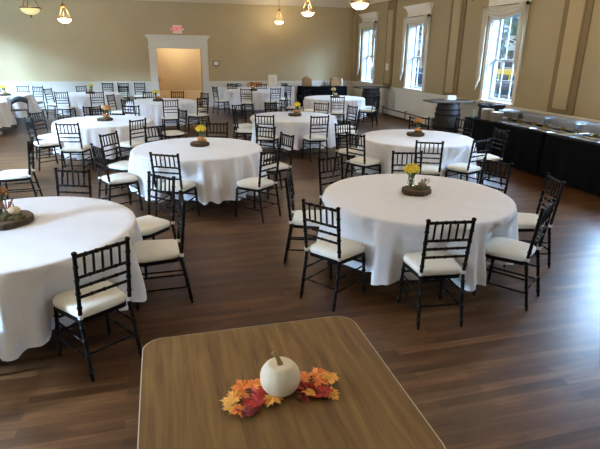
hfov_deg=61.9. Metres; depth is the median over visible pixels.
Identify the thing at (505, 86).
car
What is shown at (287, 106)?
chair
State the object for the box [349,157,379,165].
seat cushion
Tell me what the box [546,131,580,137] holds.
serving tray
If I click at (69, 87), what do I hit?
trim
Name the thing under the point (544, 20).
wall
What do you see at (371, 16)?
window
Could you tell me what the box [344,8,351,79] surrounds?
trim
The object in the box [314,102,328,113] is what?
chair
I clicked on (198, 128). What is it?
bunch
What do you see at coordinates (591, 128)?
chafing dish
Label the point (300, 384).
maple leaf
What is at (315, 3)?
trim
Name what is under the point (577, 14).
trim
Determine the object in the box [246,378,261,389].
maple leaf
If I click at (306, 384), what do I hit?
maple leaf
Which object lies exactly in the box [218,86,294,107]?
tablecloth
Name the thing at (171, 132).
seat cushion
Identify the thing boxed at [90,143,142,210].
chair
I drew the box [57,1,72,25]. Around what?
pendant lamp
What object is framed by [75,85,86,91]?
chair
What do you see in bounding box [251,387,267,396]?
maple leaf
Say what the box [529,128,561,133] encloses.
serving tray
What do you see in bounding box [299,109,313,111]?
seat cushion
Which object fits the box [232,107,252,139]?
chair
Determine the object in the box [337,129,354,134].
seat cushion
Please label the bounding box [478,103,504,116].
display stand
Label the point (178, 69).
wall
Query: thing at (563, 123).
chafing dish
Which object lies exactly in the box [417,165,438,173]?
seat cushion
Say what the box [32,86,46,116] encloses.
chair
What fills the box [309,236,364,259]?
seat cushion
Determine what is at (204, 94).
chair
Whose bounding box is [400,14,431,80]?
curtain
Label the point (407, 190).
wood slice
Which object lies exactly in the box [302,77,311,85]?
wicker basket
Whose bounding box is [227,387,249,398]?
maple leaf
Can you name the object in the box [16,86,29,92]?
chair
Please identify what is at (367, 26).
curtain
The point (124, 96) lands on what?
chair
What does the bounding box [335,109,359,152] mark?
chair
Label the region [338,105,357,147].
chair
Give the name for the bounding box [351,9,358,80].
trim
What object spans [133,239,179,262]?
seat cushion
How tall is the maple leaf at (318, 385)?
0.024 m
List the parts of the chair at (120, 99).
backrest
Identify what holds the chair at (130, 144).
on the floor
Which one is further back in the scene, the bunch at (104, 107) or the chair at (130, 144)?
the bunch at (104, 107)
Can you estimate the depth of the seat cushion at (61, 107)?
14.49 m
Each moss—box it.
[0,212,25,220]
[412,185,429,190]
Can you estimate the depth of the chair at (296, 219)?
5.11 m
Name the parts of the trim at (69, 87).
panel moulding, chair rail, skirting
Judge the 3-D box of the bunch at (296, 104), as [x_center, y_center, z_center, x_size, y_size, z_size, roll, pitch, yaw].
[-0.067,-2.558,10.896,0.169,0.229,0.169,10,21,24]
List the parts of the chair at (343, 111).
backrest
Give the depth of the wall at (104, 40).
18.29 m
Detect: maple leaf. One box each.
[219,389,241,405]
[221,401,240,414]
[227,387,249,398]
[229,402,249,417]
[230,379,250,390]
[235,405,260,419]
[242,398,257,410]
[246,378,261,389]
[247,391,267,407]
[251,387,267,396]
[264,392,283,406]
[292,388,312,404]
[296,382,309,392]
[297,381,311,389]
[300,371,311,381]
[302,388,315,395]
[307,367,325,377]
[308,381,329,390]
[312,375,327,387]
[314,385,325,398]
[314,385,334,397]
[321,371,340,384]
[327,386,339,399]
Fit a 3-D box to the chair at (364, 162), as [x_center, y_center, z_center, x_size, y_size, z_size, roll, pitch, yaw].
[1.000,-1.002,7.911,0.488,0.928,0.424,-16,25,-39]
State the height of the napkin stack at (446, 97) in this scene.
0.110 m
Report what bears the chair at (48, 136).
on the floor
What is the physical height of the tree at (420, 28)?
7.840 m
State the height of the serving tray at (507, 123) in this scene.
0.037 m
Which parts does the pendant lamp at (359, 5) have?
lamp shade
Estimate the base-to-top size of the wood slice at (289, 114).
0.053 m
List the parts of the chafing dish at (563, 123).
foil lid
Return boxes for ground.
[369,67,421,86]
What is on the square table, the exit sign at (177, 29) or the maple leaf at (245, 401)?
the maple leaf at (245, 401)
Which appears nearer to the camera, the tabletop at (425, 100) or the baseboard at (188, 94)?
the tabletop at (425, 100)
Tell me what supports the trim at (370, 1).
attached to the wall at (544, 20)
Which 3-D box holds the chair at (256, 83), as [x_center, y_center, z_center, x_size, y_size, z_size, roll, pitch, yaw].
[-1.464,-4.782,18.724,0.424,0.928,0.488,2,19,4]
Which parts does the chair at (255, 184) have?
leg, leg, seat frame, leg, backrest, leg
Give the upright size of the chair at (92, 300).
0.928 m
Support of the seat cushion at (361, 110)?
on the chair at (372, 110)
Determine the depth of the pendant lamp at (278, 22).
18.28 m
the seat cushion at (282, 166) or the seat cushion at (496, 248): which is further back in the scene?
the seat cushion at (282, 166)
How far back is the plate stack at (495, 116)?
10.30 m
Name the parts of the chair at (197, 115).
backrest, leg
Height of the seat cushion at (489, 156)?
0.068 m
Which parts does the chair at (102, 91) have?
backrest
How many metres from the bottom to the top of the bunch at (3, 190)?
0.229 m
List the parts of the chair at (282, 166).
leg, seat frame, leg, backrest, leg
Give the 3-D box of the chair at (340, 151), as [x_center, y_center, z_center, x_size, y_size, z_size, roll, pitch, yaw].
[0.886,-1.292,8.743,0.424,0.928,0.488,-16,25,-39]
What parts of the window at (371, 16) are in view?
casing, sash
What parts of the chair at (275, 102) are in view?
backrest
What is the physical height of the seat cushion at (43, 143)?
0.068 m
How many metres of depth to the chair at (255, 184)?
6.44 m
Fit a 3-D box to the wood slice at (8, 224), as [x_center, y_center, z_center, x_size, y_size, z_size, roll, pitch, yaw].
[-2.362,-0.040,4.036,0.377,0.053,0.410,12,22,29]
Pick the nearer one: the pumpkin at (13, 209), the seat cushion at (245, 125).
the pumpkin at (13, 209)
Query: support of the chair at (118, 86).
on the floor
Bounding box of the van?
[495,69,514,81]
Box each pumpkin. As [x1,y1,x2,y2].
[8,203,20,213]
[260,351,299,396]
[418,180,425,186]
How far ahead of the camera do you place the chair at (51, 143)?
9.00 m
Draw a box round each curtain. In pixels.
[357,21,376,74]
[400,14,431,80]
[474,1,530,88]
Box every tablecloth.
[0,92,41,117]
[0,100,16,127]
[0,196,146,361]
[51,115,158,159]
[57,92,124,115]
[125,98,198,127]
[128,137,266,204]
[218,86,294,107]
[223,89,280,109]
[250,112,337,150]
[297,85,346,105]
[302,95,365,120]
[316,174,518,290]
[355,129,476,180]
[462,116,578,174]
[538,133,599,196]
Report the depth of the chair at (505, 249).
4.35 m
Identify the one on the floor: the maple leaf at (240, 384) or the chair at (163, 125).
the chair at (163, 125)
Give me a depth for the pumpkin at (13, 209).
3.99 m
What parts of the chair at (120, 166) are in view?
leg, backrest, seat frame, leg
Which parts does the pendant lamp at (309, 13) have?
lamp shade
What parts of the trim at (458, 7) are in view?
raised panel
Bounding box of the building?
[416,17,518,68]
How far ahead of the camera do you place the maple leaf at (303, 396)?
2.02 m
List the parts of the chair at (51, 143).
leg, backrest, leg, seat frame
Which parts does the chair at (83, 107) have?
backrest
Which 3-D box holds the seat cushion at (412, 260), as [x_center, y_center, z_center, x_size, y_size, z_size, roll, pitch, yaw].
[1.093,0.310,4.138,0.424,0.068,0.399,-2,19,-8]
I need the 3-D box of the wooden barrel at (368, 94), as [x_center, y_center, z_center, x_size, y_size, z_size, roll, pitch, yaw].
[2.441,-4.262,17.363,0.652,0.920,0.652,-4,20,-14]
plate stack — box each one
[480,108,494,119]
[489,111,503,121]
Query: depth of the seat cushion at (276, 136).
9.91 m
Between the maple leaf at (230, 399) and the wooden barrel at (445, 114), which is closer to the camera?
the maple leaf at (230, 399)
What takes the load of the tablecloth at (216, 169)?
on the round table
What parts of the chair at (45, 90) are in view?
leg, backrest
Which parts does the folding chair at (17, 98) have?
backrest, seat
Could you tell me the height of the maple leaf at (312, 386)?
0.018 m
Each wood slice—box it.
[0,210,33,229]
[97,117,112,120]
[190,141,208,146]
[288,113,300,116]
[402,185,431,196]
[406,131,424,136]
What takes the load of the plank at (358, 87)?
on the wooden barrel at (368, 94)
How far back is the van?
26.23 m
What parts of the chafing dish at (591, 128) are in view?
foil lid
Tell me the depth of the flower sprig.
4.02 m
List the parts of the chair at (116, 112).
backrest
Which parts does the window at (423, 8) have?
sill, sash, casing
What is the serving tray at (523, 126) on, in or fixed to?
on the tablecloth at (524, 148)
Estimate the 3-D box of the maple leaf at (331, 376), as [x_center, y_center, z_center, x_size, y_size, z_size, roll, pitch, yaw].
[0.127,0.651,2.131,0.084,0.019,0.089,8,20,20]
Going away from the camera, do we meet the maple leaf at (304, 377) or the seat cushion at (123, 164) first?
the maple leaf at (304, 377)
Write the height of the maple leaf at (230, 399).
0.021 m
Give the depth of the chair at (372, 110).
14.68 m
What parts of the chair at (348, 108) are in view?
backrest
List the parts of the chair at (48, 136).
backrest, leg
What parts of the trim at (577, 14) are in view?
raised panel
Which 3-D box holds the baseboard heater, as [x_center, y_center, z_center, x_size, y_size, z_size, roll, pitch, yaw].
[3.428,-3.535,16.264,0.080,0.290,3.520,-4,20,-14]
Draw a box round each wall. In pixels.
[0,0,353,105]
[156,48,201,89]
[356,0,599,119]
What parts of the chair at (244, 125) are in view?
leg, backrest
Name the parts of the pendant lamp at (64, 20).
lamp shade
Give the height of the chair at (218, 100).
0.928 m
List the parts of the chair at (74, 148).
leg, backrest, seat frame, leg, leg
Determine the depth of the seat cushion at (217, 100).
17.10 m
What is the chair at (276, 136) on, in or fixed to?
on the floor
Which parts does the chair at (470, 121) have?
backrest, leg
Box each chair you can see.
[0,137,42,199]
[11,96,29,127]
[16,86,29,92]
[24,117,65,171]
[29,111,55,160]
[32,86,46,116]
[43,88,68,118]
[53,236,141,381]
[54,92,76,119]
[54,168,91,197]
[55,123,94,176]
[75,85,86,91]
[82,105,101,115]
[89,91,105,115]
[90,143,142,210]
[98,131,131,198]
[102,83,113,91]
[106,94,124,114]
[116,118,146,161]
[117,83,129,99]
[118,86,127,102]
[120,99,144,116]
[122,105,139,115]
[133,190,193,310]
[134,82,145,99]
[136,171,180,277]
[142,91,154,98]
[144,124,165,142]
[149,152,199,216]
[161,99,179,130]
[161,108,186,138]
[171,91,183,98]
[188,97,209,131]
[189,92,209,125]
[205,122,227,137]
[212,86,229,114]
[227,83,236,108]
[232,104,252,138]
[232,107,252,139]
[235,147,280,223]
[240,88,253,116]
[255,114,278,159]
[256,83,266,88]
[256,125,275,178]
[264,101,276,112]
[264,132,294,199]
[265,88,280,111]
[279,85,291,111]
[283,169,328,265]
[284,91,300,111]
[296,94,313,111]
[299,198,365,311]
[302,115,329,162]
[304,89,310,96]
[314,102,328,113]
[316,154,343,231]
[330,96,344,122]
[332,122,366,176]
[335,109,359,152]
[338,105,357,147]
[344,131,380,178]
[358,94,378,126]
[359,92,378,122]
[391,150,422,174]
[397,217,476,329]
[408,116,429,129]
[414,140,443,175]
[445,138,490,183]
[453,117,473,137]
[465,127,509,185]
[472,198,555,310]
[479,157,512,193]
[503,173,565,268]
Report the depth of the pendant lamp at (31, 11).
10.88 m
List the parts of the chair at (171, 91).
backrest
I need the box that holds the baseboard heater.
[382,106,433,127]
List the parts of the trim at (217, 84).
chair rail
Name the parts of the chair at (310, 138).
leg, seat frame, backrest, leg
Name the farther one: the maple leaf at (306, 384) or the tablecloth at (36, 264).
the tablecloth at (36, 264)
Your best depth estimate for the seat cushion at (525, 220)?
5.09 m
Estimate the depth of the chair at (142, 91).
14.79 m
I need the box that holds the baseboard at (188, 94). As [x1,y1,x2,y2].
[159,90,202,101]
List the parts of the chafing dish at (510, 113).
foil lid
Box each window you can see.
[358,11,379,83]
[402,2,433,91]
[477,0,531,105]
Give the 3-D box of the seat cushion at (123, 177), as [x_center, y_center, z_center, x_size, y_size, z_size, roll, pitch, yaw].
[-2.418,-0.628,6.725,0.399,0.068,0.424,-15,25,-39]
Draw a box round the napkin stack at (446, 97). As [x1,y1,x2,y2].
[444,95,455,99]
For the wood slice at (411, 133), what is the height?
0.053 m
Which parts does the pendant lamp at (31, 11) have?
lamp shade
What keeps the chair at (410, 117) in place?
on the floor
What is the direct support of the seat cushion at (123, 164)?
on the chair at (120, 166)
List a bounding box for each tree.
[418,26,426,43]
[497,17,517,68]
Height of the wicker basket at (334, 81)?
0.387 m
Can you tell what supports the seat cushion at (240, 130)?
on the chair at (240, 130)
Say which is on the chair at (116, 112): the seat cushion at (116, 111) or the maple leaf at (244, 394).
the seat cushion at (116, 111)
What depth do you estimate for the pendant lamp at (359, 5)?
10.60 m
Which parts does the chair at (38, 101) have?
backrest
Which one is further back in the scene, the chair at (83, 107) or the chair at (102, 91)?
the chair at (102, 91)
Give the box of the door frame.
[145,34,209,106]
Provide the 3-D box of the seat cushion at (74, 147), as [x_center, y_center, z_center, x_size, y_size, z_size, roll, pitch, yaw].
[-3.905,-1.341,8.729,0.424,0.068,0.399,0,19,-3]
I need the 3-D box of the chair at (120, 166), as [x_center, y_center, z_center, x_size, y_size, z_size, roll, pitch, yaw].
[-2.643,-0.900,7.493,0.488,0.928,0.424,7,20,19]
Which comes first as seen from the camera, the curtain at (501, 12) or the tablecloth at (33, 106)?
the curtain at (501, 12)
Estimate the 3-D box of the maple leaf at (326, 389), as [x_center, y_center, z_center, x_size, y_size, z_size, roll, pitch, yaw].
[0.095,0.683,2.045,0.089,0.020,0.083,-5,20,-15]
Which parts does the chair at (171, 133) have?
seat frame, backrest, leg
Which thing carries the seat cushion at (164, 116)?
on the chair at (164, 117)
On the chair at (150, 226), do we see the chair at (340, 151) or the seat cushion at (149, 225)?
the seat cushion at (149, 225)
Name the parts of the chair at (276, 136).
backrest, leg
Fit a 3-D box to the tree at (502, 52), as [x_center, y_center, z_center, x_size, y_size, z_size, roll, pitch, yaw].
[12.420,-11.934,30.822,5.994,7.822,5.939,-4,20,-14]
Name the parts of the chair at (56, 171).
leg, backrest, leg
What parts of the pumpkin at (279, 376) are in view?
stem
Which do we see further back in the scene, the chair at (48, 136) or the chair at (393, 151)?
the chair at (48, 136)
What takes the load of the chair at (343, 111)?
on the floor
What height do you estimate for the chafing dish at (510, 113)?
0.226 m
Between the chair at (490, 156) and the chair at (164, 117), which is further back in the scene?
the chair at (164, 117)
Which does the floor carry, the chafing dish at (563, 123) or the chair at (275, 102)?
the chair at (275, 102)
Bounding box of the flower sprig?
[0,199,12,212]
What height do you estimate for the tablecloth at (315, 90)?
0.763 m
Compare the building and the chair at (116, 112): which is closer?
the chair at (116, 112)
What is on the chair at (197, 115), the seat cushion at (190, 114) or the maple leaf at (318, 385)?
the seat cushion at (190, 114)
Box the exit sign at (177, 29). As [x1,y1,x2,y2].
[170,25,183,33]
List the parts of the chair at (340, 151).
leg, backrest, seat frame, leg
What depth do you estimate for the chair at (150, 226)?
4.96 m
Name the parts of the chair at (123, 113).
backrest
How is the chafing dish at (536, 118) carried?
on the tablecloth at (524, 148)
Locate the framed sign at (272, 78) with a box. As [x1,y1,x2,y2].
[268,74,277,86]
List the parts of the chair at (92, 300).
leg, leg, seat frame, backrest, leg, leg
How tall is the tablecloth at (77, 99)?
0.571 m
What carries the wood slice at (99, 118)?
on the tablecloth at (90, 128)
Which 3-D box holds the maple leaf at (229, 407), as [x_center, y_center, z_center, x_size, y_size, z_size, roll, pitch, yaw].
[-0.270,0.715,1.976,0.084,0.014,0.090,-8,21,-24]
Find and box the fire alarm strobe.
[213,61,219,67]
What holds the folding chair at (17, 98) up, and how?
on the floor
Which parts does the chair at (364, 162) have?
leg, backrest, leg, seat frame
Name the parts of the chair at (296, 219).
leg, backrest, leg, seat frame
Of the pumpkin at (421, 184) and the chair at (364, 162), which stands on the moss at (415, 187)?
the pumpkin at (421, 184)
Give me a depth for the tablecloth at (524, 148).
9.57 m
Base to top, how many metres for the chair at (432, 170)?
0.928 m
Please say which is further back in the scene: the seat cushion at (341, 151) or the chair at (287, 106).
the chair at (287, 106)
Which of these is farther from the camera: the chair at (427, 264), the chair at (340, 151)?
the chair at (340, 151)
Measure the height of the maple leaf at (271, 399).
0.014 m
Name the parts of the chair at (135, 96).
backrest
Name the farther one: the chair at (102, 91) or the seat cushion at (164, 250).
the chair at (102, 91)
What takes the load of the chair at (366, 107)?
on the floor
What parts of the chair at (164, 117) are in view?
leg, backrest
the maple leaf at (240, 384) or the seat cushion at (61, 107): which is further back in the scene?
the seat cushion at (61, 107)
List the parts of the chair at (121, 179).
leg, backrest, leg, seat frame, leg, leg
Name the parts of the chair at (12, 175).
seat frame, backrest, leg, leg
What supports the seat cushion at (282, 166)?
on the chair at (282, 166)
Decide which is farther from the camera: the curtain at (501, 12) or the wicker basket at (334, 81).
the wicker basket at (334, 81)
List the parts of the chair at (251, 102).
backrest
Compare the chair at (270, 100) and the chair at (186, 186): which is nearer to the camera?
the chair at (186, 186)
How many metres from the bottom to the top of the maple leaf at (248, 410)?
0.016 m
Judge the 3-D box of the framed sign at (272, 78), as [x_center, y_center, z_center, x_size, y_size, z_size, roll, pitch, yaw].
[-1.078,-5.650,19.626,0.380,0.460,0.180,-4,20,-14]
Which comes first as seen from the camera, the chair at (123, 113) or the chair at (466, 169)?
the chair at (466, 169)
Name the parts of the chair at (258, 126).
leg, backrest, leg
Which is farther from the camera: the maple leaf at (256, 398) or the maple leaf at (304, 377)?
the maple leaf at (304, 377)
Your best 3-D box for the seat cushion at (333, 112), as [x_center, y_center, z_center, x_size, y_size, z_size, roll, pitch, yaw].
[1.071,-3.190,14.228,0.424,0.068,0.399,3,19,6]
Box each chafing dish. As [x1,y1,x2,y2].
[499,109,531,122]
[522,113,560,127]
[549,118,591,134]
[581,123,599,137]
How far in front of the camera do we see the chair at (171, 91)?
14.99 m
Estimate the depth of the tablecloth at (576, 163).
8.21 m
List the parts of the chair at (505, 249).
leg, seat frame, leg, backrest, leg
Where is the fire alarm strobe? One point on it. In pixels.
(215, 63)
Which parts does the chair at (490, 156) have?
leg, backrest, leg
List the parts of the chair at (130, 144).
leg, backrest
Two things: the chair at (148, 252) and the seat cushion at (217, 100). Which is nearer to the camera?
the chair at (148, 252)
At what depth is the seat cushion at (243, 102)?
16.46 m
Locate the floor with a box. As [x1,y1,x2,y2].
[0,102,599,448]
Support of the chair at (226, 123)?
on the floor
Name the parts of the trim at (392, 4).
raised panel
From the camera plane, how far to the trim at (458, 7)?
13.34 m
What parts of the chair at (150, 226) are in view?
leg, leg, seat frame, backrest, leg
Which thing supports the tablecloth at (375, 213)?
on the round table
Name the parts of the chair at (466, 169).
seat frame, leg, backrest, leg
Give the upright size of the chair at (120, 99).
0.928 m
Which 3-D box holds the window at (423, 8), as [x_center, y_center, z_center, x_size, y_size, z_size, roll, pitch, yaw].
[3.644,-5.402,15.364,0.460,2.470,1.616,-4,20,-14]
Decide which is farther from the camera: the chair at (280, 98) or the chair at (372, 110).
the chair at (280, 98)
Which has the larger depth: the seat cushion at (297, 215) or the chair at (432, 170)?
the chair at (432, 170)
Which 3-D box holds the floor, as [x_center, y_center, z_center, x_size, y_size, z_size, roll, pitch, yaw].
[-1.923,-1.125,9.729,14.700,0.100,25.850,-4,20,-14]
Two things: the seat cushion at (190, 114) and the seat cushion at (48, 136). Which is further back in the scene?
the seat cushion at (190, 114)
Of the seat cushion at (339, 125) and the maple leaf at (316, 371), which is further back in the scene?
the seat cushion at (339, 125)
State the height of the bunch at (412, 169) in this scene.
0.229 m
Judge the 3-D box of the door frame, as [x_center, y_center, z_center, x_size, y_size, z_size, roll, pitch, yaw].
[-4.557,-5.793,18.979,2.320,2.600,0.440,-4,20,-14]
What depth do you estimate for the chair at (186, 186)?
6.22 m
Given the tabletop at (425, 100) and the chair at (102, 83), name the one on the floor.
the chair at (102, 83)
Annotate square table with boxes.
[137,316,445,448]
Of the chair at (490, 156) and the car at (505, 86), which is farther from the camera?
the car at (505, 86)
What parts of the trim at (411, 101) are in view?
panel moulding, panel moulding, skirting, panel moulding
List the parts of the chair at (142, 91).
backrest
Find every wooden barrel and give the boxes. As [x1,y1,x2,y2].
[361,88,379,115]
[433,103,460,133]
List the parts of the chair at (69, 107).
leg, backrest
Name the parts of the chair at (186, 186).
leg, backrest, leg, seat frame, leg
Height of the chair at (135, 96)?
0.928 m
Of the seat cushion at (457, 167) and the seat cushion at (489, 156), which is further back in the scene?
the seat cushion at (489, 156)
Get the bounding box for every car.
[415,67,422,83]
[493,82,513,99]
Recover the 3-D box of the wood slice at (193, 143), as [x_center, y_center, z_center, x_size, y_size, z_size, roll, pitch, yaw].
[-1.476,-1.192,7.389,0.279,0.053,0.304,1,19,0]
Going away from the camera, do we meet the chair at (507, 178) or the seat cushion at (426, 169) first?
the chair at (507, 178)
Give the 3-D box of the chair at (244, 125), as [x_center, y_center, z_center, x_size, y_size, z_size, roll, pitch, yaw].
[-1.268,-2.285,11.533,0.488,0.928,0.424,19,26,42]
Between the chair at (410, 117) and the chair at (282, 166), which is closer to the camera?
the chair at (282, 166)
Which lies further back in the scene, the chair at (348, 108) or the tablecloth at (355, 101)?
the tablecloth at (355, 101)
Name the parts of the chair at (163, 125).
leg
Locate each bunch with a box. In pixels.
[0,185,7,212]
[102,105,110,114]
[195,125,206,136]
[293,102,300,110]
[403,163,419,185]
[414,118,422,127]
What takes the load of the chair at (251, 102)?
on the floor
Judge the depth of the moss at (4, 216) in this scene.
3.96 m
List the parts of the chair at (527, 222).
seat frame, leg, backrest, leg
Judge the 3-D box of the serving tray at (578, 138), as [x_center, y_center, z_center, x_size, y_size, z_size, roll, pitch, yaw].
[4.686,-1.383,8.159,0.330,0.037,0.484,-5,20,-15]
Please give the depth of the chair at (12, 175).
6.80 m
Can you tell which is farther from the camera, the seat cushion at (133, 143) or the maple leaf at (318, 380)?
the seat cushion at (133, 143)
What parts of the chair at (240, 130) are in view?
leg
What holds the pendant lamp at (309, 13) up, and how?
hanging from the ceiling
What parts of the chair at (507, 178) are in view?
leg, leg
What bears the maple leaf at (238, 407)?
on the square table
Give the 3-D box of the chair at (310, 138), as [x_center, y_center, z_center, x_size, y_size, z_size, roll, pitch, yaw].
[0.309,-1.738,10.010,0.424,0.928,0.488,-6,20,-18]
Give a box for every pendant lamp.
[18,0,40,17]
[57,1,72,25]
[274,9,283,25]
[301,0,314,18]
[350,0,369,12]
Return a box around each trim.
[0,81,152,108]
[141,0,352,7]
[209,81,351,106]
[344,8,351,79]
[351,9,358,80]
[351,81,599,134]
[353,0,389,4]
[383,0,396,86]
[442,0,466,96]
[546,0,594,115]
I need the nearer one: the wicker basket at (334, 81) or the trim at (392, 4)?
the trim at (392, 4)
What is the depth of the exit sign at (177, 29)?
18.36 m
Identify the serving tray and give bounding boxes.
[496,121,521,125]
[510,124,539,128]
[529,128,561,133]
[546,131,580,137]
[569,136,599,142]
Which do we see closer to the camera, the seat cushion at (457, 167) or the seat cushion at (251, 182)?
the seat cushion at (251, 182)
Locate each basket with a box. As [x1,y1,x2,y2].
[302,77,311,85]
[330,76,338,85]
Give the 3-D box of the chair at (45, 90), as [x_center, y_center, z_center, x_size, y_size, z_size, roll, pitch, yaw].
[-7.590,-3.758,15.567,0.488,0.928,0.424,4,19,9]
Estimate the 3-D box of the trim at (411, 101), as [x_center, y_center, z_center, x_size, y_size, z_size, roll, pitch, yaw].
[5.173,-1.770,10.209,0.060,0.960,23.450,-4,20,-14]
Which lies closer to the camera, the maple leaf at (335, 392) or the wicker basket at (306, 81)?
the maple leaf at (335, 392)
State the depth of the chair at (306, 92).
16.24 m
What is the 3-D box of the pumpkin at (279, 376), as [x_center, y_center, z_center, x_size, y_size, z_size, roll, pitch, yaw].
[-0.081,0.599,2.041,0.164,0.198,0.164,-12,23,-33]
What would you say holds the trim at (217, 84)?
attached to the wall at (104, 40)
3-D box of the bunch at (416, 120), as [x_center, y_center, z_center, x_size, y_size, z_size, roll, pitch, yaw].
[2.005,-1.701,8.496,0.169,0.229,0.169,-15,24,-37]
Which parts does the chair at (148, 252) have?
leg, seat frame, backrest, leg, leg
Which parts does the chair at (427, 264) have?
leg, leg, seat frame, leg, backrest, leg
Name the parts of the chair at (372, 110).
leg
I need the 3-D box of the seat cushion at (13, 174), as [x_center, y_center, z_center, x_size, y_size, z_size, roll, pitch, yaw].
[-3.915,-0.695,6.868,0.399,0.068,0.424,-6,20,-18]
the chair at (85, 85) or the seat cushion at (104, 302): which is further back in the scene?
the chair at (85, 85)
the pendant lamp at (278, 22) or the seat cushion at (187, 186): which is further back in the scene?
the pendant lamp at (278, 22)
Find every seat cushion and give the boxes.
[0,169,31,179]
[34,139,60,146]
[38,133,51,139]
[53,281,126,317]
[58,106,74,108]
[62,144,90,150]
[101,172,137,183]
[108,160,128,169]
[111,110,124,113]
[116,140,143,146]
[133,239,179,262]
[136,215,169,235]
[158,180,195,191]
[161,115,177,118]
[162,130,183,135]
[188,113,206,116]
[215,99,228,101]
[236,123,252,127]
[237,128,252,132]
[237,177,273,188]
[242,101,253,103]
[258,134,278,139]
[264,161,288,170]
[292,210,322,226]
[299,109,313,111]
[303,135,325,140]
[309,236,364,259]
[332,111,344,113]
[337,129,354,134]
[338,125,352,128]
[338,147,356,154]
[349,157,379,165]
[360,109,374,111]
[403,251,460,275]
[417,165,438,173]
[447,163,480,172]
[476,153,499,160]
[485,237,535,260]
[517,212,543,228]
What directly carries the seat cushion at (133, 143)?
on the chair at (130, 144)
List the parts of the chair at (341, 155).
leg, backrest, leg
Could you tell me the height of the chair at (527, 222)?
0.928 m
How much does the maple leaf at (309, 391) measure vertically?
0.016 m
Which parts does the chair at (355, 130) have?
leg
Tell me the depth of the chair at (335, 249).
4.30 m
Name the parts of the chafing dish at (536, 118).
foil lid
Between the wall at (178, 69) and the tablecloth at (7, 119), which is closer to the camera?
the tablecloth at (7, 119)
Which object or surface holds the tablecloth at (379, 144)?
on the round table
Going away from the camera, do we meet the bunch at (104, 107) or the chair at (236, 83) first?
the bunch at (104, 107)
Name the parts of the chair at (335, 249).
leg, backrest, leg, leg, seat frame, leg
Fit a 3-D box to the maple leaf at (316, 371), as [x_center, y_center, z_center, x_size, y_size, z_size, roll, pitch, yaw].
[0.070,0.648,2.188,0.089,0.017,0.084,7,20,19]
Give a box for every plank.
[353,86,389,88]
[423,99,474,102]
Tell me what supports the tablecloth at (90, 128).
on the round table
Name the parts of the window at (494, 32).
sill, sash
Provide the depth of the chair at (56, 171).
5.20 m
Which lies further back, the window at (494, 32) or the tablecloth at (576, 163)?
the window at (494, 32)
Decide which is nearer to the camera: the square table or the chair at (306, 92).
the square table
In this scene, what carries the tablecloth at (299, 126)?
on the round table
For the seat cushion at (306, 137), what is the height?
0.068 m
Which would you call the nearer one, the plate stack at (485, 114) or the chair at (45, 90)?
the plate stack at (485, 114)
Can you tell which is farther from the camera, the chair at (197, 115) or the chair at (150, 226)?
the chair at (197, 115)
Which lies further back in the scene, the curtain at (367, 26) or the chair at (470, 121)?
the curtain at (367, 26)
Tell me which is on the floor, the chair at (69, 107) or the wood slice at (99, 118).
the chair at (69, 107)
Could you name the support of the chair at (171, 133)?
on the floor
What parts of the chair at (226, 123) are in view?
leg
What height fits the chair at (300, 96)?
0.928 m
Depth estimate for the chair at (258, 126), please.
8.28 m
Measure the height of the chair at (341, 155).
0.928 m
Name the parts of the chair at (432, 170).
leg, backrest, leg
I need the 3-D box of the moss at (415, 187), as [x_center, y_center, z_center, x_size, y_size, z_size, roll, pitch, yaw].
[1.215,-0.370,4.984,0.186,0.044,0.134,-4,20,-14]
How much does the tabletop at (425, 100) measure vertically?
0.045 m
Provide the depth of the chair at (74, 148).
8.56 m
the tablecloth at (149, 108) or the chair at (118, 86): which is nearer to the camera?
the tablecloth at (149, 108)
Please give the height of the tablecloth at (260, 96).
0.572 m

